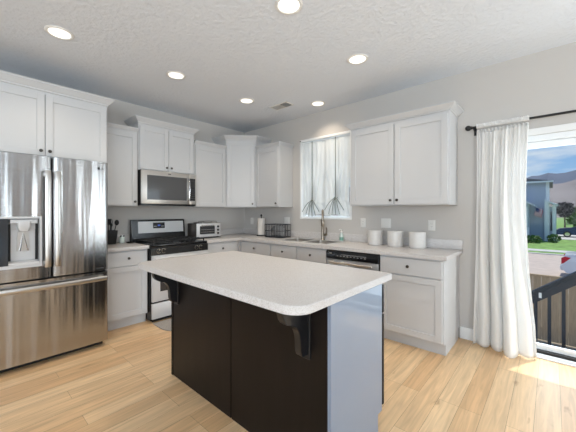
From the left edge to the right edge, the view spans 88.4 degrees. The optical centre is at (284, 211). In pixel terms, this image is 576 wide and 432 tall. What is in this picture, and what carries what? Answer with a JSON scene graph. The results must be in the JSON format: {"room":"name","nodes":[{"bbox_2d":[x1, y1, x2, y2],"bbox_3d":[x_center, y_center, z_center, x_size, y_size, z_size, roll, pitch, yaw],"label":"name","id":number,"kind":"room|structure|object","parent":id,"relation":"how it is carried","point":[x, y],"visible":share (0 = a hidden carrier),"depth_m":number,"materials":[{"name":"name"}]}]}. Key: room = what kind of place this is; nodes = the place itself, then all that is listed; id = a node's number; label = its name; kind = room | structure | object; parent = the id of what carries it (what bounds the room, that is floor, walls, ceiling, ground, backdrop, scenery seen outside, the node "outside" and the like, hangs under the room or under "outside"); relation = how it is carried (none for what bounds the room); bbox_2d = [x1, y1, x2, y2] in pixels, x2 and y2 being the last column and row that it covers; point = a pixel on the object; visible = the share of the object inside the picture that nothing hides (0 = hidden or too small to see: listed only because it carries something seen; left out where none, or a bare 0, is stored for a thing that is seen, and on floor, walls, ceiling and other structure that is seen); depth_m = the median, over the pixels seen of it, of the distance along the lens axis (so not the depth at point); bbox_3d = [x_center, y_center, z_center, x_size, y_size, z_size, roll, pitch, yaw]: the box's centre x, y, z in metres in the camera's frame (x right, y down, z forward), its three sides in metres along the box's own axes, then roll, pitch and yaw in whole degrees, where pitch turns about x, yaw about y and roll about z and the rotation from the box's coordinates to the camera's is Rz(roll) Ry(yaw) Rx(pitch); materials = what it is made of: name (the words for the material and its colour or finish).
{"room":"kitchen","nodes":[
{"label":"kitchen","id":0,"kind":"room"},
{"bbox_2d":[0,70,244,241],"bbox_3d":[-2.955,-0.064,3.003,0.120,2.743,6.740,0,0,42],"label":"wall","id":1,"kind":"structure","parent":0,"point":[118,111],"depth_m":4.36,"materials":[{"name":"grey paint"}]},
{"bbox_2d":[0,71,114,162],"bbox_3d":[-2.462,-0.857,2.966,0.656,0.690,1.165,0,0,42],"label":"upper cabinet","id":2,"kind":"object","parent":1,"relation":"attached to","point":[37,117],"visible":0.98,"depth_m":2.80,"materials":[{"name":"grey paint"}]},
{"bbox_2d":[116,234,128,242],"bbox_3d":[-2.213,0.345,3.718,0.020,0.098,0.466,0,0,42],"label":"backsplash","id":3,"kind":"structure","parent":1,"relation":"attached to","point":[126,235],"depth_m":3.85,"materials":[{"name":"laminate"}]},
{"bbox_2d":[107,122,138,205],"bbox_3d":[-2.075,-0.552,3.620,0.356,0.966,0.423,0,0,42],"label":"upper cabinet","id":4,"kind":"object","parent":1,"relation":"attached to","point":[122,140],"visible":0.7,"depth_m":3.55,"materials":[{"name":"grey paint"}]},
{"bbox_2d":[124,115,198,174],"bbox_3d":[-1.666,-0.857,4.066,0.366,0.660,0.885,0,0,42],"label":"upper cabinet","id":5,"kind":"object","parent":1,"relation":"attached to","point":[163,146],"visible":0.98,"depth_m":3.93,"materials":[{"name":"grey paint"}]},
{"bbox_2d":[138,169,195,205],"bbox_3d":[-1.639,-0.301,4.034,0.446,0.446,0.759,0,0,42],"label":"microwave","id":6,"kind":"object","parent":5,"relation":"attached to","point":[155,188],"visible":0.98,"depth_m":3.87,"materials":[{"name":"silver metal"}]},
{"bbox_2d":[183,140,226,207],"bbox_3d":[-1.227,-0.552,4.573,0.340,0.966,0.554,0,0,42],"label":"upper cabinet","id":7,"kind":"object","parent":1,"relation":"attached to","point":[209,158],"visible":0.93,"depth_m":4.46,"materials":[{"name":"grey paint"}]},
{"bbox_2d":[0,0,575,132],"bbox_3d":[-0.533,-1.485,0.821,6.640,0.100,6.740,0,0,42],"label":"ceiling","id":8,"kind":"structure","parent":0,"point":[227,51],"depth_m":2.54,"materials":[{"name":"white paint"}]},
{"bbox_2d":[44,25,74,39],"bbox_3d":[-1.807,-1.430,2.372,0.196,0.008,0.196,0,0,42],"label":"recessed light","id":9,"kind":"object","parent":8,"relation":"in","point":[58,32],"visible":1,"depth_m":2.37,"materials":[{"name":"white plastic"}]},
{"bbox_2d":[48,28,70,38],"bbox_3d":[-1.807,-1.432,2.372,0.149,0.004,0.149,0,0,42],"label":"diffuser","id":10,"kind":"object","parent":9,"relation":"attached to","point":[60,33],"depth_m":2.38,"materials":[{"name":"white"}]},
{"bbox_2d":[166,71,185,79],"bbox_3d":[-1.144,-1.430,3.108,0.196,0.008,0.196,0,0,42],"label":"recessed light","id":11,"kind":"object","parent":8,"relation":"in","point":[177,75],"visible":1,"depth_m":3.10,"materials":[{"name":"white"}]},
{"bbox_2d":[168,72,183,78],"bbox_3d":[-1.144,-1.432,3.108,0.149,0.004,0.149,0,0,42],"label":"diffuser","id":12,"kind":"object","parent":11,"relation":"attached to","point":[174,75],"depth_m":3.11,"materials":[{"name":"white"}]},
{"bbox_2d":[239,98,253,103],"bbox_3d":[-0.494,-1.430,3.821,0.196,0.008,0.196,0,0,42],"label":"recessed light","id":13,"kind":"object","parent":8,"relation":"in","point":[242,100],"visible":1,"depth_m":3.81,"materials":[{"name":"white"}]},
{"bbox_2d":[241,99,251,102],"bbox_3d":[-0.494,-1.432,3.821,0.149,0.004,0.149,0,0,42],"label":"diffuser","id":14,"kind":"object","parent":13,"relation":"attached to","point":[242,100],"depth_m":3.83,"materials":[{"name":"white"}]},
{"bbox_2d":[269,101,293,109],"bbox_3d":[-0.047,-1.426,4.004,0.320,0.017,0.160,0,0,42],"label":"ceiling vent","id":15,"kind":"object","parent":8,"relation":"in","point":[285,104],"visible":1,"depth_m":3.98,"materials":[{"name":"white plastic"}]},
{"bbox_2d":[275,0,302,14],"bbox_3d":[0.026,-1.430,2.053,0.196,0.008,0.196,0,0,42],"label":"recessed light","id":16,"kind":"object","parent":8,"relation":"in","point":[287,7],"visible":1,"depth_m":2.06,"materials":[{"name":"white plastic"}]},
{"bbox_2d":[278,0,298,12],"bbox_3d":[0.026,-1.432,2.053,0.149,0.004,0.149,0,0,42],"label":"diffuser","id":17,"kind":"object","parent":16,"relation":"attached to","point":[284,6],"depth_m":2.07,"materials":[{"name":"white plastic"}]},
{"bbox_2d":[310,101,324,105],"bbox_3d":[0.435,-1.430,3.919,0.196,0.008,0.196,0,0,42],"label":"recessed light","id":18,"kind":"object","parent":8,"relation":"in","point":[314,103],"visible":1,"depth_m":3.92,"materials":[{"name":"white"}]},
{"bbox_2d":[312,102,323,105],"bbox_3d":[0.435,-1.432,3.919,0.149,0.004,0.149,0,0,42],"label":"diffuser","id":19,"kind":"object","parent":18,"relation":"attached to","point":[313,103],"depth_m":3.92,"materials":[{"name":"white plastic"}]},
{"bbox_2d":[347,54,367,64],"bbox_3d":[0.682,-1.430,2.781,0.196,0.008,0.196,0,0,42],"label":"recessed light","id":20,"kind":"object","parent":8,"relation":"in","point":[355,59],"visible":1,"depth_m":2.78,"materials":[{"name":"white"}]},
{"bbox_2d":[349,55,365,62],"bbox_3d":[0.682,-1.432,2.781,0.149,0.004,0.149,0,0,42],"label":"diffuser","id":21,"kind":"object","parent":20,"relation":"attached to","point":[353,58],"depth_m":2.77,"materials":[{"name":"white plastic"}]},
{"bbox_2d":[0,317,575,431],"bbox_3d":[-0.533,1.358,0.821,6.640,0.100,6.740,0,0,42],"label":"floor","id":22,"kind":"structure","parent":0,"point":[125,382],"depth_m":2.14,"materials":[{"name":"brown wood"}]},
{"bbox_2d":[0,151,107,372],"bbox_3d":[-2.328,0.415,2.849,0.956,1.785,0.880,0,0,42],"label":"refrigerator","id":23,"kind":"object","parent":22,"relation":"on","point":[54,210],"visible":1,"depth_m":2.55,"materials":[{"name":"grey metal"}]},
{"bbox_2d":[107,249,147,330],"bbox_3d":[-1.982,0.871,3.514,0.636,0.874,0.460,0,0,42],"label":"base cabinet","id":24,"kind":"object","parent":22,"relation":"on","point":[127,283],"visible":0.53,"depth_m":3.33,"materials":[{"name":"grey paint"}]},
{"bbox_2d":[108,234,148,251],"bbox_3d":[-1.982,0.364,3.510,0.643,0.136,0.466,0,0,42],"label":"countertop","id":25,"kind":"structure","parent":24,"relation":"on","point":[118,246],"depth_m":3.42,"materials":[{"name":"stone"}]},
{"bbox_2d":[108,230,117,244],"bbox_3d":[-2.128,0.311,3.591,0.148,0.165,0.148,0,0,42],"label":"utensil crock","id":26,"kind":"object","parent":25,"relation":"on","point":[112,235],"visible":0.48,"depth_m":3.56,"materials":[{"name":"black ceramic"}]},
{"bbox_2d":[119,235,124,242],"bbox_3d":[-2.050,0.345,3.723,0.064,0.096,0.064,0,0,42],"label":"glass jar","id":27,"kind":"object","parent":25,"relation":"on","point":[121,237],"visible":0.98,"depth_m":3.70,"materials":[{"name":"white"}]},
{"bbox_2d":[153,319,170,330],"bbox_3d":[-1.129,1.303,3.579,0.420,0.008,0.760,0,0,42],"label":"floor mat","id":28,"kind":"object","parent":22,"relation":"on","point":[165,325],"visible":0.22,"depth_m":3.41,"materials":[{"name":"beige fabric"}]},
{"bbox_2d":[130,219,208,321],"bbox_3d":[-1.525,0.708,3.931,0.737,1.200,0.760,0,0,42],"label":"gas range","id":29,"kind":"object","parent":22,"relation":"on","point":[165,238],"visible":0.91,"depth_m":3.77,"materials":[{"name":"silver metal"}]},
{"bbox_2d":[134,239,206,246],"bbox_3d":[-1.548,0.404,3.952,0.644,0.019,0.760,0,0,42],"label":"cooktop","id":30,"kind":"object","parent":29,"relation":"in","point":[192,242],"depth_m":3.78,"materials":[{"name":"black metal"}]},
{"bbox_2d":[207,240,238,252],"bbox_3d":[-1.109,0.871,4.484,0.636,0.874,0.602,0,0,42],"label":"base cabinet","id":31,"kind":"object","parent":22,"relation":"on","point":[216,247],"visible":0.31,"depth_m":4.29,"materials":[{"name":"grey paint"}]},
{"bbox_2d":[239,240,270,255],"bbox_3d":[-0.260,0.871,4.519,0.672,0.874,0.636,0,0,42],"label":"base cabinet","id":32,"kind":"object","parent":22,"relation":"on","point":[260,248],"visible":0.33,"depth_m":4.28,"materials":[{"name":"grey paint"}]},
{"bbox_2d":[139,251,391,431],"bbox_3d":[-0.238,0.851,2.094,1.643,0.914,0.953,0,0,42],"label":"kitchen island","id":33,"kind":"object","parent":22,"relation":"on","point":[274,344],"visible":1,"depth_m":1.67,"materials":[{"name":"brown wood"}]},
{"bbox_2d":[139,251,391,314],"bbox_3d":[-0.238,0.413,2.094,1.643,0.039,0.953,0,0,42],"label":"island countertop","id":34,"kind":"structure","parent":33,"relation":"on","point":[286,286],"depth_m":1.77,"materials":[{"name":"stone"}]},
{"bbox_2d":[271,244,326,263],"bbox_3d":[0.337,0.871,3.981,0.928,0.874,0.636,0,0,42],"label":"base cabinet","id":35,"kind":"object","parent":22,"relation":"on","point":[318,255],"visible":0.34,"depth_m":3.73,"materials":[{"name":"grey paint"}]},
{"bbox_2d":[185,228,462,260],"bbox_3d":[0.147,0.364,3.765,3.464,0.136,1.212,0,0,42],"label":"countertop","id":36,"kind":"structure","parent":35,"relation":"on","point":[436,249],"depth_m":3.45,"materials":[{"name":"stone"}]},
{"bbox_2d":[188,222,219,237],"bbox_3d":[-1.221,0.283,4.506,0.294,0.220,0.415,0,0,42],"label":"toaster oven","id":37,"kind":"object","parent":36,"relation":"on","point":[202,230],"visible":0.78,"depth_m":4.39,"materials":[{"name":"grey metal"}]},
{"bbox_2d":[265,224,290,237],"bbox_3d":[-0.112,0.289,4.537,0.350,0.199,0.255,0,0,42],"label":"wire basket","id":38,"kind":"object","parent":36,"relation":"on","point":[266,230],"visible":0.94,"depth_m":4.45,"materials":[{"name":"grey metal"}]},
{"bbox_2d":[275,225,278,235],"bbox_3d":[-0.105,0.290,4.534,0.039,0.158,0.160,0,0,42],"label":"plate","id":39,"kind":"object","parent":38,"relation":"in","point":[277,226],"visible":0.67,"depth_m":4.52,"materials":[{"name":"grey ceramic"}]},
{"bbox_2d":[278,226,283,235],"bbox_3d":[-0.053,0.292,4.487,0.038,0.154,0.156,0,0,42],"label":"plate","id":40,"kind":"object","parent":38,"relation":"in","point":[280,226],"visible":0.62,"depth_m":4.49,"materials":[{"name":"grey"}]},
{"bbox_2d":[280,238,345,244],"bbox_3d":[0.341,0.487,3.971,0.840,0.196,0.450,0,0,42],"label":"sink","id":41,"kind":"object","parent":36,"relation":"in","point":[303,240],"visible":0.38,"depth_m":4.04,"materials":[{"name":"grey metal"}]},
{"bbox_2d":[321,209,326,239],"bbox_3d":[0.537,0.180,4.060,0.093,0.426,0.222,0,0,5],"label":"faucet","id":42,"kind":"object","parent":36,"relation":"on","point":[322,219],"visible":1,"depth_m":4.08,"materials":[{"name":"silver metal"}]},
{"bbox_2d":[339,229,343,240],"bbox_3d":[0.748,0.310,3.938,0.057,0.166,0.071,0,0,42],"label":"soap bottle","id":43,"kind":"object","parent":36,"relation":"on","point":[341,236],"visible":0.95,"depth_m":3.92,"materials":[{"name":"white"}]},
{"bbox_2d":[368,230,382,244],"bbox_3d":[1.075,0.306,3.524,0.172,0.175,0.172,0,0,42],"label":"canister","id":44,"kind":"object","parent":36,"relation":"on","point":[375,237],"visible":1,"depth_m":3.45,"materials":[{"name":"beige ceramic"}]},
{"bbox_2d":[387,230,403,246],"bbox_3d":[1.254,0.306,3.363,0.172,0.175,0.172,0,0,42],"label":"canister","id":45,"kind":"object","parent":36,"relation":"on","point":[395,238],"visible":1,"depth_m":3.29,"materials":[{"name":"beige ceramic"}]},
{"bbox_2d":[409,231,425,248],"bbox_3d":[1.433,0.306,3.202,0.172,0.175,0.172,0,0,42],"label":"canister","id":46,"kind":"object","parent":36,"relation":"on","point":[417,239],"visible":1,"depth_m":3.13,"materials":[{"name":"beige ceramic"}]},
{"bbox_3d":[-0.389,0.218,4.864,0.156,0.352,0.156,0,0,42],"label":"paper towel holder","id":47,"kind":"object","parent":36,"relation":"on","visible":0},
{"bbox_2d":[258,218,264,234],"bbox_3d":[-0.389,0.243,4.864,0.122,0.269,0.122,0,0,42],"label":"paper towel roll","id":48,"kind":"object","parent":47,"relation":"on","point":[261,221],"visible":1,"depth_m":4.81,"materials":[{"name":"white paper"}]},
{"bbox_2d":[326,249,379,270],"bbox_3d":[0.902,0.874,3.437,0.628,0.868,0.632,0,0,42],"label":"dishwasher","id":49,"kind":"object","parent":22,"relation":"on","point":[368,261],"visible":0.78,"depth_m":3.20,"materials":[{"name":"grey metal"}]},
{"bbox_2d":[380,255,458,355],"bbox_3d":[1.380,0.871,3.041,0.598,0.874,0.636,0,0,42],"label":"base cabinet","id":50,"kind":"object","parent":22,"relation":"on","point":[421,297],"visible":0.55,"depth_m":2.81,"materials":[{"name":"grey paint"}]},
{"bbox_2d":[245,42,575,336],"bbox_3d":[1.728,-0.064,3.239,6.520,2.743,0.120,0,0,42],"label":"wall","id":51,"kind":"structure","parent":0,"point":[543,82],"depth_m":3.07,"materials":[{"name":"grey paint"}]},
{"bbox_2d":[212,135,271,207],"bbox_3d":[-0.709,-0.635,4.878,0.702,1.133,0.702,0,0,42],"label":"upper cabinet","id":52,"kind":"object","parent":51,"relation":"attached to","point":[240,149],"visible":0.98,"depth_m":4.69,"materials":[{"name":"grey paint"}]},
{"bbox_2d":[255,141,293,207],"bbox_3d":[-0.172,-0.552,4.628,0.533,0.966,0.356,0,0,42],"label":"upper cabinet","id":53,"kind":"object","parent":51,"relation":"attached to","point":[274,160],"visible":1,"depth_m":4.51,"materials":[{"name":"grey paint"}]},
{"bbox_2d":[284,217,289,223],"bbox_3d":[0.031,0.143,4.680,0.118,0.116,0.010,0,0,42],"label":"wall switch","id":54,"kind":"object","parent":51,"relation":"attached to","point":[286,219],"visible":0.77,"depth_m":4.68,"materials":[{"name":"white plastic"}]},
{"bbox_2d":[185,228,462,249],"bbox_3d":[0.147,0.345,3.765,3.464,0.098,1.212,0,0,42],"label":"backsplash","id":55,"kind":"structure","parent":51,"relation":"attached to","point":[433,243],"depth_m":3.95,"materials":[{"name":"laminate"}]},
{"bbox_2d":[300,130,351,219],"bbox_3d":[0.576,-0.487,4.232,0.880,1.190,0.064,0,0,42],"label":"trim","id":56,"kind":"structure","parent":51,"relation":"attached to","point":[349,131],"depth_m":4.37,"materials":[{"name":"white paint"}]},
{"bbox_2d":[304,134,349,217],"bbox_3d":[0.618,-0.487,4.279,0.878,1.188,0.060,0,0,42],"label":"window","id":57,"kind":"structure","parent":51,"relation":"in","point":[305,215],"depth_m":4.24,"materials":[{"name":"white plastic"}]},
{"bbox_2d":[300,134,349,215],"bbox_3d":[0.543,-0.500,4.210,0.854,1.146,0.125,0,0,42],"label":"shade","id":58,"kind":"object","parent":57,"relation":"attached to","point":[326,162],"visible":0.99,"depth_m":4.20,"materials":[{"name":"white fabric"}]},
{"bbox_2d":[361,218,365,226],"bbox_3d":[1.004,0.143,3.803,0.074,0.116,0.010,0,0,42],"label":"wall outlet","id":59,"kind":"object","parent":51,"relation":"attached to","point":[363,220],"visible":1,"depth_m":3.79,"materials":[{"name":"white plastic"}]},
{"bbox_2d":[381,218,390,227],"bbox_3d":[1.227,0.140,3.603,0.122,0.116,0.010,0,0,42],"label":"wall switch","id":60,"kind":"object","parent":51,"relation":"attached to","point":[385,222],"visible":1,"depth_m":3.60,"materials":[{"name":"white plastic"}]},
{"bbox_2d":[344,100,463,205],"bbox_3d":[1.278,-0.555,3.301,1.176,0.972,0.386,0,0,42],"label":"upper cabinet","id":61,"kind":"object","parent":51,"relation":"attached to","point":[407,158],"visible":1,"depth_m":3.10,"materials":[{"name":"grey paint"}]},
{"bbox_2d":[428,220,434,230],"bbox_3d":[1.613,0.150,3.254,0.074,0.116,0.010,0,0,42],"label":"wall outlet","id":62,"kind":"object","parent":51,"relation":"attached to","point":[431,223],"visible":1,"depth_m":3.25,"materials":[{"name":"white plastic"}]},
{"bbox_2d":[460,326,472,340],"bbox_3d":[1.925,1.248,2.971,0.298,0.120,0.014,0,0,42],"label":"baseboard","id":63,"kind":"structure","parent":51,"relation":"attached to","point":[465,333],"depth_m":3.02,"materials":[{"name":"white paint"}]},
{"bbox_2d":[465,110,575,135],"bbox_3d":[2.751,-0.811,2.158,2.484,0.092,0.116,0,0,42],"label":"curtain rod","id":64,"kind":"object","parent":51,"relation":"attached to","point":[467,128],"visible":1,"depth_m":2.58,"materials":[{"name":"black metal"}]},
{"bbox_2d":[473,115,536,358],"bbox_3d":[2.005,0.217,2.729,0.474,2.158,0.193,0,0,42],"label":"curtain","id":65,"kind":"object","parent":64,"relation":"hanging from","point":[504,321],"visible":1,"depth_m":2.73,"materials":[{"name":"white fabric"}]},
{"bbox_2d":[527,130,575,364],"bbox_3d":[2.788,0.308,2.258,1.808,1.998,0.158,0,0,42],"label":"door","id":66,"kind":"structure","parent":51,"relation":"in","point":[564,138],"depth_m":2.62,"materials":[{"name":"white plastic"}]},
{"bbox_2d":[528,122,575,135],"bbox_3d":[2.756,0.278,2.222,1.930,2.060,0.014,0,0,42],"label":"trim","id":67,"kind":"structure","parent":51,"relation":"attached to","point":[570,126],"depth_m":2.59,"materials":[{"name":"white paint"}]},
{"bbox_2d":[537,356,575,367],"bbox_3d":[2.751,1.302,2.216,1.810,0.012,0.030,0,0,42],"label":"trim","id":68,"kind":"structure","parent":51,"relation":"attached to","point":[539,357],"depth_m":2.56,"materials":[{"name":"white paint"}]},
{"label":"outside","id":69,"kind":"structure","parent":0,"visible":0},
{"bbox_2d":[538,294,575,349],"bbox_3d":[17.671,2.908,-4.073,200.000,0.200,10.200,0,0,42],"label":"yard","id":70,"kind":"structure","parent":69,"point":[539,340],"depth_m":6.40,"materials":[{"name":"grey concrete"}]},
{"bbox_2d":[530,273,575,346],"bbox_3d":[6.879,2.088,5.334,9.370,1.440,0.170,0,0,42],"label":"wooden fence","id":71,"kind":"object","parent":70,"relation":"on","point":[535,279],"visible":0.08,"depth_m":6.27,"materials":[{"name":"brown wood"}]},
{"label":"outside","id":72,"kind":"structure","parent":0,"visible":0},
{"bbox_2d":[319,179,575,217],"bbox_3d":[132.814,-31.525,228.289,700.000,72.666,170.000,0,0,42],"label":"hill","id":73,"kind":"structure","parent":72,"point":[562,192],"depth_m":181.97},
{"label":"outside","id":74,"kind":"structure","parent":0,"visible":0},
{"bbox_2d":[349,170,575,191],"bbox_3d":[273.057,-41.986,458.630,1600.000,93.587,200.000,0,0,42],"label":"hill","id":75,"kind":"structure","parent":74,"point":[557,178],"depth_m":420.76,"materials":[{"name":"grey"}]},
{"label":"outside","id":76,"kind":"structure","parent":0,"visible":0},
{"bbox_2d":[527,218,575,250],"bbox_3d":[123.000,2.898,112.824,200.000,0.220,274.700,0,0,42],"label":"lawn","id":77,"kind":"structure","parent":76,"point":[564,245],"depth_m":25.14,"materials":[{"name":"green plant"}]},
{"bbox_2d":[527,235,542,242],"bbox_3d":[22.213,2.454,26.451,1.265,0.789,1.231,0,0,42],"label":"shrub","id":78,"kind":"object","parent":77,"relation":"on","point":[529,238],"visible":0.94,"depth_m":26.26,"materials":[{"name":"green plant"}]},
{"bbox_2d":[526,179,559,241],"bbox_3d":[23.744,-0.512,34.673,12.250,6.600,12.700,0,0,42],"label":"house","id":79,"kind":"structure","parent":77,"relation":"on","point":[537,190],"depth_m":28.39,"materials":[{"name":"blue"}]},
{"bbox_2d":[535,206,542,217],"bbox_3d":[24.200,0.028,28.025,0.844,1.183,0.447,0,0,-5],"label":"flag","id":80,"kind":"object","parent":79,"relation":"attached to","point":[538,213],"visible":1,"depth_m":28.02,"materials":[{"name":"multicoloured fabric"}]},
{"bbox_2d":[547,234,561,242],"bbox_3d":[24.267,2.413,26.700,1.041,0.842,1.063,0,0,42],"label":"shrub","id":81,"kind":"object","parent":77,"relation":"on","point":[551,236],"visible":0.99,"depth_m":26.57,"materials":[{"name":"green plant"}]},
{"bbox_2d":[558,234,575,239],"bbox_3d":[41.088,2.773,26.247,25.800,0.030,13.000,0,0,42],"label":"path","id":82,"kind":"structure","parent":77,"relation":"on","point":[572,237],"depth_m":31.61,"materials":[{"name":"concrete"}]},
{"bbox_2d":[556,202,575,227],"bbox_3d":[35.723,0.756,37.792,2.144,4.103,2.111,0,0,42],"label":"tree","id":83,"kind":"object","parent":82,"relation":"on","point":[567,208],"visible":0.94,"depth_m":37.49,"materials":[{"name":"brown plant"}]},
{"bbox_2d":[556,226,575,236],"bbox_3d":[32.034,2.033,31.713,4.590,1.450,1.816,0,0,42],"label":"parked car","id":84,"kind":"object","parent":82,"relation":"on","point":[567,231],"visible":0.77,"depth_m":31.97,"materials":[{"name":"blue paint"}]},
{"bbox_2d":[566,207,575,226],"bbox_3d":[49.249,0.857,49.146,4.056,3.907,4.060,0,0,42],"label":"tree","id":85,"kind":"object","parent":77,"relation":"on","point":[571,220],"visible":0.65,"depth_m":49.42,"materials":[{"name":"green plant"}]},
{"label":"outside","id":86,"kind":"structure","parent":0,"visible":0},
{"bbox_2d":[528,250,564,253],"bbox_3d":[29.737,2.893,9.318,200.000,0.230,1.150,0,0,42],"label":"verge","id":87,"kind":"structure","parent":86,"point":[528,250],"depth_m":20.14,"materials":[{"name":"green plant"}]},
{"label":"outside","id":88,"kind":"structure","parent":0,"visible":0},
{"bbox_2d":[528,253,569,290],"bbox_3d":[25.219,2.908,4.303,200.000,0.200,11.650,0,0,42],"label":"road","id":89,"kind":"structure","parent":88,"point":[544,264],"depth_m":15.73,"materials":[{"name":"grey asphalt"}]},
{"bbox_2d":[528,252,568,293],"bbox_3d":[25.219,2.883,4.303,200.000,0.250,12.350,0,0,42],"label":"kerb","id":90,"kind":"object","parent":89,"relation":"on","point":[528,252],"depth_m":19.51,"materials":[{"name":"concrete"}]},
{"bbox_2d":[560,251,575,272],"bbox_3d":[13.781,2.083,11.404,1.816,1.450,4.590,0,0,-44],"label":"car","id":91,"kind":"object","parent":89,"relation":"on","point":[568,262],"visible":1,"depth_m":12.27,"materials":[{"name":"white paint"}]},
{"bbox_2d":[561,257,569,263],"bbox_3d":[11.730,2.028,12.344,0.151,0.320,0.292,0,0,-44],"label":"tail lamp","id":92,"kind":"object","parent":91,"relation":"attached to","point":[564,260],"depth_m":12.30,"materials":[{"name":"red plastic"}]},
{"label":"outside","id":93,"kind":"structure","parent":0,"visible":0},
{"bbox_2d":[528,248,569,252],"bbox_3d":[30.591,2.883,10.265,200.000,0.250,1.400,0,0,42],"label":"sidewalk","id":94,"kind":"structure","parent":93,"point":[529,249],"depth_m":21.02,"materials":[{"name":"concrete"}]},
{"bbox_3d":[3.015,2.123,2.712,3.260,1.430,0.800,0,0,42],"label":"stairs","id":95,"kind":"structure","parent":0,"visible":0},
{"bbox_2d":[531,271,575,350],"bbox_3d":[2.962,1.467,3.392,1.850,2.682,0.100,0,0,42],"label":"stair railing","id":96,"kind":"object","parent":95,"relation":"attached to","point":[568,281],"visible":0.18,"depth_m":3.33,"materials":[{"name":"black metal"}]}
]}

